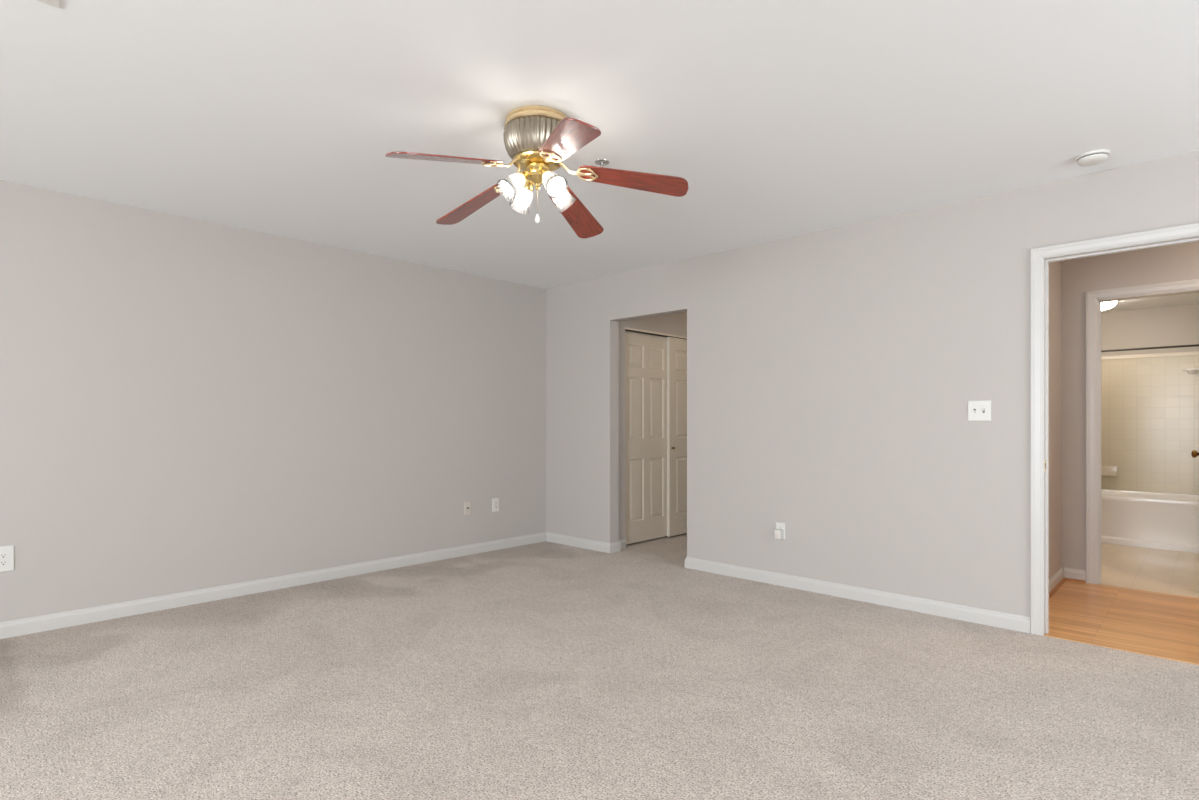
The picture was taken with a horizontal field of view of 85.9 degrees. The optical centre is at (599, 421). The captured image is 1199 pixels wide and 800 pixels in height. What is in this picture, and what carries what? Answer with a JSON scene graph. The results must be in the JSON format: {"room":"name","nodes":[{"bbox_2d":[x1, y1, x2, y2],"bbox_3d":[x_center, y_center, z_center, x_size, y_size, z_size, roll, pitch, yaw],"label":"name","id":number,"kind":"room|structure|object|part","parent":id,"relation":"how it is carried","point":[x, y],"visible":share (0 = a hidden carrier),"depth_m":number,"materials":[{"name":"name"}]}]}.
{"room":"empty bedroom","nodes":[
{"label":"empty bedroom","id":0,"kind":"room"},
{"bbox_2d":[0,180,545,621],"bbox_3d":[-3.512,-0.068,3.169,0.120,2.440,8.807,0,0,43],"label":"wall","id":1,"kind":"structure","parent":0,"point":[187,404],"depth_m":4.24,"materials":[{"name":"beige paint"}]},
{"bbox_2d":[0,545,13,571],"bbox_3d":[-3.175,0.731,3.430,0.008,0.136,0.088,0,0,43],"label":"wall outlet","id":2,"kind":"object","parent":1,"relation":"attached to","point":[6,552],"visible":1,"depth_m":3.44,"materials":[{"name":"white plastic"}]},
{"bbox_2d":[0,553,7,558],"bbox_3d":[-3.174,0.712,3.429,0.002,0.033,0.033,0,0,43],"label":"socket","id":3,"kind":"object","parent":2,"relation":"attached to","point":[2,555],"depth_m":3.43,"materials":[{"name":"white plastic"}]},
{"bbox_2d":[0,560,7,565],"bbox_3d":[-3.174,0.750,3.429,0.002,0.033,0.033,0,0,43],"label":"socket","id":4,"kind":"object","parent":2,"relation":"attached to","point":[2,562],"depth_m":3.43,"materials":[{"name":"white plastic"}]},
{"bbox_2d":[0,532,545,638],"bbox_3d":[-3.455,1.109,3.132,0.014,0.086,8.552,0,0,43],"label":"baseboard","id":5,"kind":"structure","parent":1,"relation":"attached to","point":[18,627],"depth_m":4.23,"materials":[{"name":"white wood"}]},
{"bbox_2d":[464,501,470,514],"bbox_3d":[-1.138,0.745,5.574,0.016,0.115,0.070,0,0,43],"label":"wall jack","id":6,"kind":"object","parent":1,"relation":"attached to","point":[467,505],"visible":1,"depth_m":5.57,"materials":[{"name":"beige plastic"}]},
{"bbox_2d":[492,498,498,511],"bbox_3d":[-0.932,0.747,5.796,0.008,0.120,0.074,0,0,43],"label":"wall outlet","id":7,"kind":"object","parent":1,"relation":"attached to","point":[495,502],"visible":1,"depth_m":5.79,"materials":[{"name":"white plastic"}]},
{"bbox_2d":[0,0,1198,288],"bbox_3d":[-0.940,-1.338,0.730,7.209,0.100,8.807,0,0,43],"label":"ceiling","id":8,"kind":"structure","parent":0,"point":[781,119],"depth_m":2.65,"materials":[{"name":"white paint"}]},
{"bbox_2d":[37,0,60,7],"bbox_3d":[-1.615,-1.283,1.839,0.310,0.010,0.140,0,0,43],"label":"ceiling vent","id":9,"kind":"object","parent":8,"relation":"in","point":[55,3],"visible":1,"depth_m":1.97,"materials":[{"name":"white plastic"}]},
{"bbox_2d":[385,105,687,237],"bbox_3d":[-0.292,-1.060,2.751,1.219,0.456,1.231,0,0,43],"label":"ceiling fan","id":10,"kind":"object","parent":8,"relation":"hanging from","point":[537,139],"visible":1,"depth_m":2.67,"materials":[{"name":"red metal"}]},
{"bbox_3d":[-0.594,-1.022,2.501,0.465,0.006,0.140,-12,19,-36],"label":"blade","id":11,"kind":"part","parent":10,"relation":"part of","materials":[{"name":"brown wood"}]},
{"bbox_3d":[-0.584,-1.013,2.999,0.465,0.006,0.140,-15,3,38],"label":"blade","id":12,"kind":"part","parent":10,"relation":"part of","materials":[{"name":"brown wood"}]},
{"bbox_3d":[-0.401,-1.072,2.641,0.184,0.051,0.095,-12,19,-36],"label":"blade arm","id":13,"kind":"part","parent":10,"relation":"part of","materials":[{"name":"gold metal"}]},
{"bbox_3d":[-0.401,-1.073,2.850,0.184,0.051,0.095,-15,3,38],"label":"blade arm","id":14,"kind":"part","parent":10,"relation":"part of","materials":[{"name":"gold metal"}]},
{"bbox_3d":[-0.356,-0.989,2.676,0.097,0.097,0.110,0,42,53],"label":"lamp shade","id":15,"kind":"part","parent":10,"relation":"part of","materials":[{"name":"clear glass"}]},
{"bbox_3d":[-0.333,-0.989,2.837,0.097,0.097,0.110,0,-42,-37],"label":"lamp shade","id":16,"kind":"part","parent":10,"relation":"part of","materials":[{"name":"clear glass"}]},
{"bbox_3d":[-0.331,-0.993,2.833,0.044,0.044,0.075,0,-42,-37],"label":"light bulb","id":17,"kind":"part","parent":10,"relation":"part of","materials":[{"name":"white glass"}]},
{"bbox_3d":[-0.260,-0.953,2.700,0.002,0.170,0.002,0,0,13],"label":"pull chain","id":18,"kind":"part","parent":10,"relation":"part of","materials":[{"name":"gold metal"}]},
{"bbox_3d":[-0.260,-0.852,2.700,0.019,0.040,0.019,0,0,21],"label":"crystal pull","id":19,"kind":"part","parent":10,"relation":"part of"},
{"bbox_3d":[-0.203,-1.072,2.585,0.095,0.051,0.184,13,4,-21],"label":"blade arm","id":20,"kind":"part","parent":10,"relation":"part of","materials":[{"name":"gold metal"}]},
{"bbox_3d":[-0.197,-0.993,2.656,0.044,0.044,0.075,0,42,-37],"label":"light bulb","id":21,"kind":"part","parent":10,"relation":"part of","materials":[{"name":"white glass"}]},
{"bbox_3d":[-0.195,-0.989,2.653,0.097,0.097,0.110,0,42,-37],"label":"lamp shade","id":22,"kind":"part","parent":10,"relation":"part of","materials":[{"name":"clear glass"}]},
{"bbox_3d":[-0.175,-0.993,2.812,0.044,0.044,0.075,0,-42,53],"label":"light bulb","id":23,"kind":"part","parent":10,"relation":"part of","materials":[{"name":"white glass"}]},
{"bbox_3d":[-0.172,-0.989,2.814,0.097,0.097,0.110,0,-42,53],"label":"lamp shade","id":24,"kind":"part","parent":10,"relation":"part of","materials":[{"name":"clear glass"}]},
{"bbox_3d":[-0.124,-1.027,2.359,0.140,0.006,0.465,13,4,-21],"label":"blade","id":25,"kind":"part","parent":10,"relation":"part of","materials":[{"name":"brown wood"}]},
{"bbox_3d":[-0.114,-1.012,3.125,0.140,0.006,0.465,-12,-16,19],"label":"blade","id":26,"kind":"part","parent":10,"relation":"part of","materials":[{"name":"brown wood"}]},
{"bbox_3d":[-0.092,-1.073,2.734,0.184,0.051,0.095,10,-11,5],"label":"blade arm","id":27,"kind":"part","parent":10,"relation":"part of","materials":[{"name":"gold metal"}]},
{"bbox_3d":[0.144,-1.018,2.713,0.465,0.006,0.140,10,-11,5],"label":"blade","id":28,"kind":"part","parent":10,"relation":"part of","materials":[{"name":"brown wood"}]},
{"bbox_2d":[595,159,608,166],"bbox_3d":[0.012,-1.272,3.191,0.074,0.030,0.074,0,0,43],"label":"sprinkler head","id":29,"kind":"object","parent":8,"relation":"attached to","point":[601,161],"visible":0.84,"depth_m":3.18},
{"bbox_2d":[1076,149,1109,165],"bbox_3d":[2.379,-1.269,3.105,0.132,0.038,0.132,0,0,43],"label":"smoke detector","id":30,"kind":"object","parent":8,"relation":"attached to","point":[1094,157],"visible":1,"depth_m":3.07,"materials":[{"name":"white plastic"}]},
{"bbox_2d":[0,533,1198,799],"bbox_3d":[0.570,1.202,2.264,7.289,0.100,13.110,0,0,43],"label":"floor","id":31,"kind":"structure","parent":0,"point":[545,670],"depth_m":2.74,"materials":[{"name":"beige carpet"}]},
{"bbox_2d":[1101,489,1198,552],"bbox_3d":[5.115,0.924,6.311,1.556,0.454,0.758,0,0,43],"label":"bathtub","id":32,"kind":"object","parent":31,"relation":"on","point":[1155,520],"visible":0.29,"depth_m":5.91,"materials":[{"name":"white ceramic"}]},
{"bbox_2d":[619,312,686,539],"bbox_3d":[0.811,-0.068,6.560,0.115,2.440,2.063,0,0,43],"label":"wall","id":33,"kind":"structure","parent":0,"point":[673,324],"depth_m":5.87,"materials":[{"name":"beige paint"}]},
{"bbox_2d":[625,331,666,543],"bbox_3d":[0.441,0.146,6.196,0.035,1.978,0.720,0,0,43],"label":"door","id":34,"kind":"structure","parent":33,"relation":"in","point":[645,354],"depth_m":6.17,"materials":[{"name":"paint"}]},
{"bbox_2d":[625,329,686,339],"bbox_3d":[0.774,-0.849,6.517,0.091,0.005,1.675,0,0,43],"label":"closet track","id":35,"kind":"object","parent":33,"relation":"attached to","point":[625,329],"visible":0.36,"depth_m":6.16,"materials":[{"name":"metal"}]},
{"bbox_2d":[667,337,686,536],"bbox_3d":[1.023,0.146,6.729,0.063,1.978,0.965,0,0,43],"label":"door","id":36,"kind":"structure","parent":33,"relation":"in","point":[676,347],"depth_m":6.47,"materials":[{"name":"paint"}]},
{"bbox_2d":[546,150,1198,616],"bbox_3d":[2.050,-0.068,3.884,6.969,2.440,0.115,0,0,43],"label":"wall","id":37,"kind":"structure","parent":0,"point":[833,374],"depth_m":4.15,"materials":[{"name":"beige paint"}]},
{"bbox_2d":[546,532,625,552],"bbox_3d":[-0.122,1.109,6.026,0.840,0.086,0.263,0,0,43],"label":"baseboard","id":38,"kind":"structure","parent":37,"relation":"attached to","point":[605,547],"depth_m":5.85,"materials":[{"name":"white wood"}]},
{"bbox_2d":[776,522,784,539],"bbox_3d":[1.274,0.767,4.535,0.070,0.115,0.008,0,0,43],"label":"wall outlet","id":39,"kind":"object","parent":37,"relation":"attached to","point":[778,525],"visible":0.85,"depth_m":4.52,"materials":[{"name":"white plastic"}]},
{"bbox_2d":[774,529,782,538],"bbox_3d":[1.255,0.787,4.516,0.048,0.066,0.043,0,0,43],"label":"night light","id":40,"kind":"object","parent":39,"relation":"attached to","point":[778,533],"visible":1,"depth_m":4.50,"materials":[{"name":"white plastic"}]},
{"bbox_2d":[685,557,1029,632],"bbox_3d":[1.553,1.109,4.346,2.304,0.086,0.129,0,0,43],"label":"baseboard","id":41,"kind":"structure","parent":37,"relation":"attached to","point":[1009,621],"depth_m":4.08,"materials":[{"name":"white wood"}]},
{"bbox_2d":[968,400,990,420],"bbox_3d":[2.169,-0.064,3.680,0.118,0.118,0.017,0,0,43],"label":"light switch","id":42,"kind":"object","parent":37,"relation":"attached to","point":[980,410],"visible":1,"depth_m":3.68,"materials":[{"name":"white plastic"}]},
{"bbox_2d":[1030,223,1198,635],"bbox_3d":[2.716,0.104,3.253,0.885,2.094,0.149,0,0,43],"label":"trim","id":43,"kind":"structure","parent":37,"relation":"attached to","point":[1040,258],"depth_m":3.48,"materials":[{"name":"white wood"}]},
{"bbox_2d":[1044,634,1198,664],"bbox_3d":[2.684,1.150,3.220,0.763,0.004,0.032,0,0,43],"label":"trim","id":44,"kind":"structure","parent":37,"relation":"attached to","point":[1049,635],"depth_m":3.25,"materials":[{"name":"brown wood"}]},
{"bbox_2d":[1049,261,1061,578],"bbox_3d":[2.846,-0.068,4.224,0.100,2.440,1.473,0,0,43],"label":"wall","id":45,"kind":"structure","parent":0,"point":[1055,268],"depth_m":4.54,"materials":[{"name":"beige paint"}]},
{"bbox_2d":[1049,567,1063,591],"bbox_3d":[2.894,1.109,4.191,0.014,0.086,1.452,0,0,43],"label":"baseboard","id":46,"kind":"structure","parent":45,"relation":"attached to","point":[1058,576],"depth_m":4.50,"materials":[{"name":"white wood"}]},
{"bbox_2d":[1049,578,1084,597],"bbox_3d":[2.941,1.143,4.138,0.128,0.016,1.439,0,0,43],"label":"trim","id":47,"kind":"structure","parent":45,"relation":"attached to","point":[1063,580],"depth_m":4.57,"materials":[{"name":"brown wood"}]},
{"bbox_2d":[1062,242,1198,569],"bbox_3d":[4.358,-0.068,3.885,4.020,2.440,0.115,0,0,43],"label":"wall","id":48,"kind":"structure","parent":0,"point":[1179,262],"depth_m":4.65,"materials":[{"name":"beige paint"}]},
{"bbox_2d":[1064,568,1085,582],"bbox_3d":[3.445,1.109,4.662,0.135,0.086,0.014,0,0,43],"label":"baseboard","id":49,"kind":"structure","parent":48,"relation":"attached to","point":[1068,572],"depth_m":4.66,"materials":[{"name":"white wood"}]},
{"bbox_2d":[1086,279,1198,583],"bbox_3d":[3.822,0.108,4.393,0.794,2.088,0.149,0,0,43],"label":"trim","id":50,"kind":"structure","parent":48,"relation":"attached to","point":[1094,298],"depth_m":4.58,"materials":[{"name":"white wood"}]},
{"bbox_2d":[1191,450,1198,457],"bbox_3d":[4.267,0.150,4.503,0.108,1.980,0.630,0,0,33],"label":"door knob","id":51,"kind":"structure","parent":48,"relation":"in","point":[1194,453],"depth_m":4.72,"materials":[{"name":"gold metal"}]},
{"bbox_2d":[1101,304,1198,356],"bbox_3d":[5.418,0.004,6.631,1.780,2.295,0.100,0,0,43],"label":"wall","id":52,"kind":"structure","parent":0,"point":[1169,325],"depth_m":6.45,"materials":[{"name":"paint"}]},
{"bbox_2d":[1101,355,1198,493],"bbox_3d":[5.380,0.052,6.591,1.560,1.400,0.010,0,0,43],"label":"tiled wall","id":53,"kind":"structure","parent":52,"relation":"attached to","point":[1150,406],"depth_m":6.45,"materials":[{"name":"beige tile"}]},
{"bbox_2d":[1101,465,1117,475],"bbox_3d":[5.258,0.504,6.654,0.148,0.104,0.065,0,0,43],"label":"soap dish","id":54,"kind":"object","parent":53,"relation":"attached to","point":[1105,470],"visible":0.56,"depth_m":6.65,"materials":[{"name":"beige ceramic"}]},
{"bbox_2d":[1101,472,1116,475],"bbox_3d":[5.254,0.534,6.650,0.132,0.032,0.052,0,0,43],"label":"tray","id":55,"kind":"object","parent":54,"relation":"on","point":[1102,473],"depth_m":6.63,"materials":[{"name":"beige ceramic"}]},
{"bbox_2d":[1182,368,1198,373],"bbox_3d":[5.721,-0.491,6.209,0.150,0.046,0.075,0,0,43],"label":"shelf","id":56,"kind":"object","parent":53,"relation":"attached to","point":[1193,370],"visible":1,"depth_m":6.21,"materials":[{"name":"white ceramic"}]},
{"bbox_2d":[1101,351,1198,359],"bbox_3d":[5.378,-0.665,6.589,1.556,0.035,0.016,0,0,43],"label":"cap","id":57,"kind":"object","parent":52,"relation":"attached to","point":[1192,352],"visible":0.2,"depth_m":6.45,"materials":[{"name":"beige ceramic"}]},
{"bbox_2d":[1101,293,1198,312],"bbox_3d":[4.519,-1.193,5.682,1.780,0.100,2.715,0,0,43],"label":"ceiling","id":58,"kind":"structure","parent":0,"point":[1192,298],"depth_m":6.16,"materials":[{"name":"white paint"}]},
{"bbox_2d":[1101,301,1116,310],"bbox_3d":[4.687,-1.094,6.056,0.304,0.098,0.304,0,0,43],"label":"ceiling light","id":59,"kind":"object","parent":58,"relation":"attached to","point":[1104,305],"visible":0.3,"depth_m":5.94,"materials":[{"name":"white glass"}]},
{"bbox_3d":[5.094,0.004,5.068,0.100,2.295,2.615,0,0,43],"label":"wall","id":60,"kind":"structure","parent":0,"visible":0},
{"bbox_2d":[1101,344,1198,351],"bbox_3d":[4.909,-0.680,6.094,1.579,0.056,0.056,0,0,43],"label":"shower rod","id":61,"kind":"object","parent":60,"relation":"attached to","point":[1195,345],"visible":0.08,"depth_m":5.93,"materials":[{"name":"metal"}]}
]}

